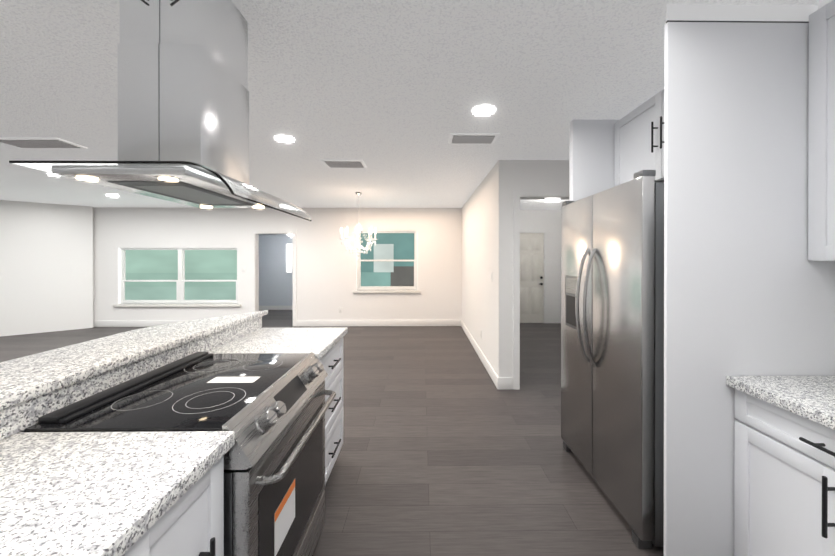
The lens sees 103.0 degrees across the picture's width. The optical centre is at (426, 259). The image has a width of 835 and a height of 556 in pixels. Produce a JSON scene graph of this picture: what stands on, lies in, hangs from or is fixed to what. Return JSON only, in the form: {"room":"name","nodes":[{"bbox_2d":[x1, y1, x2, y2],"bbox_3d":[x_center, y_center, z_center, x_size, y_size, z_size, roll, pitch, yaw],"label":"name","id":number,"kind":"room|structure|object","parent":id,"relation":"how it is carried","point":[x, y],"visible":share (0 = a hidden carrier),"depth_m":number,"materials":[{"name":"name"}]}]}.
{"room":"kitchen","nodes":[
{"label":"kitchen","id":0,"kind":"room"},
{"bbox_2d":[0,200,93,336],"bbox_3d":[-8.855,0.155,5.178,5.200,2.480,0.140,0,0,-40],"label":"wall","id":1,"kind":"structure","parent":0,"point":[46,269],"depth_m":6.38,"materials":[{"name":"white paint"}]},
{"bbox_2d":[259,234,288,235],"bbox_3d":[-3.584,-0.703,8.221,2.440,0.060,2.283,0,0,-1],"label":"ceiling","id":2,"kind":"structure","parent":0,"point":[273,235],"depth_m":9.22,"materials":[{"name":"white paint"}]},
{"bbox_2d":[259,236,292,305],"bbox_3d":[-3.596,0.324,9.304,2.440,2.120,0.120,0,0,-1],"label":"wall","id":3,"kind":"structure","parent":0,"point":[275,284],"depth_m":9.23,"materials":[{"name":"white paint"}]},
{"bbox_2d":[259,306,292,309],"bbox_3d":[-3.595,1.329,9.240,2.160,0.110,0.015,0,0,-1],"label":"baseboard","id":4,"kind":"structure","parent":3,"relation":"attached to","point":[275,307],"depth_m":9.23,"materials":[{"name":"white paint"}]},
{"bbox_2d":[286,244,291,272],"bbox_3d":[-3.816,-0.046,9.281,0.180,0.820,0.040,0,0,-1],"label":"room window","id":5,"kind":"structure","parent":3,"relation":"in","point":[288,258],"depth_m":9.29,"materials":[{"name":"white"}]},
{"bbox_2d":[93,207,560,320],"bbox_3d":[-1.417,0.150,7.172,11.150,2.480,0.413,0,0,-1],"label":"wall","id":6,"kind":"structure","parent":0,"point":[326,273],"depth_m":6.96,"materials":[{"name":"white paint"}]},
{"bbox_2d":[113,304,240,306],"bbox_3d":[-5.166,0.948,6.928,2.618,0.055,0.095,0,0,-1],"label":"window sill","id":7,"kind":"structure","parent":6,"relation":"attached to","point":[176,305],"depth_m":6.88,"materials":[{"name":"white stone"}]},
{"bbox_2d":[118,248,237,303],"bbox_3d":[-5.166,0.334,6.981,2.478,1.173,0.111,0,0,-1],"label":"double window","id":8,"kind":"structure","parent":6,"relation":"in","point":[177,275],"depth_m":7.03,"materials":[{"name":"white plastic"}]},
{"bbox_2d":[251,230,296,325],"bbox_3d":[-3.180,0.380,7.009,0.940,2.020,0.156,0,0,-1],"label":"trim","id":9,"kind":"structure","parent":6,"relation":"attached to","point":[255,270],"depth_m":6.94,"materials":[{"name":"white paint"}]},
{"bbox_2d":[94,320,460,326],"bbox_3d":[-3.081,1.326,6.943,7.658,0.130,0.015,0,0,-1],"label":"baseboard","id":10,"kind":"structure","parent":6,"relation":"attached to","point":[130,323],"depth_m":6.95,"materials":[{"name":"white paint"}]},
{"bbox_2d":[356,231,417,289],"bbox_3d":[-0.821,0.014,7.029,1.282,1.253,0.111,0,0,-1],"label":"dining room window","id":11,"kind":"structure","parent":6,"relation":"in","point":[389,261],"depth_m":7.08,"materials":[{"name":"white plastic"}]},
{"bbox_2d":[353,290,420,292],"bbox_3d":[-0.820,0.668,6.976,1.422,0.055,0.095,0,0,-1],"label":"window sill","id":12,"kind":"structure","parent":6,"relation":"attached to","point":[386,291],"depth_m":6.93,"materials":[{"name":"white stone"}]},
{"bbox_2d":[520,233,543,322],"bbox_3d":[2.282,0.398,7.296,0.606,1.973,0.090,0,0,-1],"label":"hall door","id":13,"kind":"structure","parent":6,"relation":"in","point":[531,277],"depth_m":7.30,"materials":[{"name":"white paint"}]},
{"bbox_2d":[520,230,547,322],"bbox_3d":[2.282,0.365,7.273,0.750,2.050,0.016,0,0,-1],"label":"door frame","id":14,"kind":"structure","parent":6,"relation":"attached to","point":[545,232],"depth_m":7.27,"materials":[{"name":"white paint"}]},
{"bbox_2d":[547,317,560,322],"bbox_3d":[3.337,1.325,7.288,1.360,0.130,0.015,0,0,-1],"label":"baseboard","id":15,"kind":"structure","parent":6,"relation":"attached to","point":[553,319],"depth_m":7.26,"materials":[{"name":"white paint"}]},
{"bbox_2d":[0,310,663,555],"bbox_3d":[-4.154,1.429,3.751,16.700,0.060,14.200,0,0,-1],"label":"floor","id":16,"kind":"structure","parent":0,"point":[448,448],"depth_m":2.37,"materials":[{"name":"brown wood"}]},
{"bbox_2d":[0,314,347,555],"bbox_3d":[-0.916,0.904,0.827,0.771,1.006,3.082,0,0,-1],"label":"kitchen island","id":17,"kind":"object","parent":16,"relation":"on","point":[161,493],"depth_m":0.82,"materials":[{"name":"white"}]},
{"bbox_2d":[0,310,267,405],"bbox_3d":[-1.330,0.385,0.852,0.392,0.032,3.144,0,0,-1],"label":"island countertop","id":18,"kind":"structure","parent":17,"relation":"on","point":[21,377],"depth_m":1.28,"materials":[{"name":"white stone"}]},
{"bbox_2d":[24,352,335,555],"bbox_3d":[-0.793,0.934,1.327,0.710,0.944,0.754,0,0,-1],"label":"range","id":19,"kind":"object","parent":16,"relation":"on","point":[269,409],"visible":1,"depth_m":1.16,"materials":[{"name":"black"}]},
{"bbox_2d":[569,119,618,201],"bbox_3d":[1.511,0.163,2.581,0.774,2.478,0.060,0,0,-1],"label":"wall","id":20,"kind":"structure","parent":16,"relation":"on","point":[591,157],"depth_m":2.55,"materials":[{"name":"white paint"}]},
{"bbox_2d":[561,170,663,548],"bbox_3d":[1.398,0.486,2.048,0.914,1.835,0.925,0,0,-1],"label":"fridge","id":21,"kind":"object","parent":16,"relation":"on","point":[612,337],"visible":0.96,"depth_m":1.76,"materials":[{"name":"silver metal"}]},
{"bbox_2d":[664,4,834,555],"bbox_3d":[1.460,0.166,1.405,0.902,2.479,0.019,0,0,-1],"label":"wall","id":22,"kind":"structure","parent":16,"relation":"on","point":[749,288],"depth_m":1.39,"materials":[{"name":"white paint"}]},
{"bbox_2d":[734,392,834,555],"bbox_3d":[1.603,0.967,0.997,0.621,0.880,0.801,0,0,-1],"label":"base cabinet","id":23,"kind":"object","parent":16,"relation":"on","point":[784,480],"depth_m":1.21,"materials":[{"name":"white wood"}]},
{"bbox_2d":[726,376,834,431],"bbox_3d":[1.594,0.508,0.355,0.654,0.040,2.083,0,0,-1],"label":"countertop","id":24,"kind":"structure","parent":23,"relation":"on","point":[812,398],"depth_m":1.23,"materials":[{"name":"white stone"}]},
{"bbox_2d":[0,0,819,209],"bbox_3d":[-4.135,-1.116,2.045,16.700,0.080,10.800,0,0,-1],"label":"ceiling","id":25,"kind":"structure","parent":0,"point":[391,94],"depth_m":2.06,"materials":[{"name":"white paint"}]},
{"bbox_2d":[0,138,87,148],"bbox_3d":[-3.570,-1.071,3.064,0.627,0.017,0.269,0,0,-1],"label":"ceiling vent","id":26,"kind":"object","parent":25,"relation":"in","point":[40,143],"visible":1,"depth_m":3.04,"materials":[{"name":"white metal"}]},
{"bbox_2d":[9,0,311,220],"bbox_3d":[-0.911,-0.635,1.342,0.666,0.879,0.702,0,0,-1],"label":"range hood","id":27,"kind":"object","parent":25,"relation":"hanging from","point":[183,111],"visible":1,"depth_m":1.18,"materials":[{"name":"silver metal"}]},
{"bbox_2d":[274,135,295,141],"bbox_3d":[-1.256,-1.077,2.955,0.180,0.006,0.180,0,0,-1],"label":"recessed light","id":28,"kind":"object","parent":25,"relation":"in","point":[283,138],"visible":1,"depth_m":2.94,"materials":[{"name":"white plastic"}]},
{"bbox_2d":[321,160,366,167],"bbox_3d":[-0.913,-1.073,3.731,0.449,0.017,0.300,0,0,-1],"label":"ceiling vent","id":29,"kind":"object","parent":25,"relation":"in","point":[344,163],"visible":1,"depth_m":3.69,"materials":[{"name":"white metal"}]},
{"bbox_2d":[339,192,376,260],"bbox_3d":[-1.088,-0.533,5.367,0.602,1.105,0.602,0,0,-1],"label":"chandelier","id":30,"kind":"object","parent":25,"relation":"hanging from","point":[358,247],"visible":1,"depth_m":5.33,"materials":[{"name":"silver metal"}]},
{"bbox_2d":[448,133,499,143],"bbox_3d":[0.415,-1.070,2.946,0.420,0.017,0.240,0,0,-1],"label":"ceiling vent","id":31,"kind":"object","parent":25,"relation":"in","point":[472,138],"visible":1,"depth_m":2.92,"materials":[{"name":"white metal"}]},
{"bbox_2d":[471,104,496,115],"bbox_3d":[0.416,-1.075,2.390,0.180,0.006,0.180,0,0,-1],"label":"recessed light","id":32,"kind":"object","parent":25,"relation":"in","point":[483,109],"visible":1,"depth_m":2.38,"materials":[{"name":"white plastic"}]},
{"bbox_2d":[462,160,512,376],"bbox_3d":[0.843,0.155,5.294,0.152,2.480,3.394,0,0,-1],"label":"wall","id":33,"kind":"structure","parent":0,"point":[487,242],"depth_m":3.97,"materials":[{"name":"white paint"}]},
{"bbox_2d":[461,320,512,388],"bbox_3d":[0.838,1.330,5.282,0.172,0.130,3.393,0,0,-1],"label":"baseboard","id":34,"kind":"structure","parent":33,"relation":"attached to","point":[503,382],"depth_m":3.97,"materials":[{"name":"white paint"}]},
{"bbox_2d":[513,160,568,188],"bbox_3d":[2.567,0.159,3.686,3.260,2.480,0.140,0,0,-1],"label":"wall","id":35,"kind":"structure","parent":0,"point":[540,174],"depth_m":3.60,"materials":[{"name":"white paint"}]},
{"bbox_2d":[513,189,568,389],"bbox_3d":[1.414,0.319,3.666,0.944,2.160,0.156,0,0,-1],"label":"trim","id":36,"kind":"structure","parent":35,"relation":"attached to","point":[541,194],"depth_m":3.58,"materials":[{"name":"white paint"}]},
{"bbox_3d":[1.997,0.169,0.163,0.140,2.480,6.893,0,0,-1],"label":"wall","id":37,"kind":"structure","parent":0,"visible":0},
{"bbox_2d":[614,89,663,185],"bbox_3d":[1.655,-0.771,1.982,0.494,0.550,1.128,0,0,-1],"label":"upper cabinet","id":38,"kind":"object","parent":37,"relation":"attached to","point":[638,138],"visible":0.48,"depth_m":2.24,"materials":[{"name":"white wood"}]},
{"bbox_2d":[808,0,834,260],"bbox_3d":[1.760,-0.533,0.844,0.311,1.080,1.104,0,0,-1],"label":"upper cabinet","id":39,"kind":"object","parent":37,"relation":"attached to","point":[821,175],"visible":0.98,"depth_m":1.33,"materials":[{"name":"white wood"}]}
]}

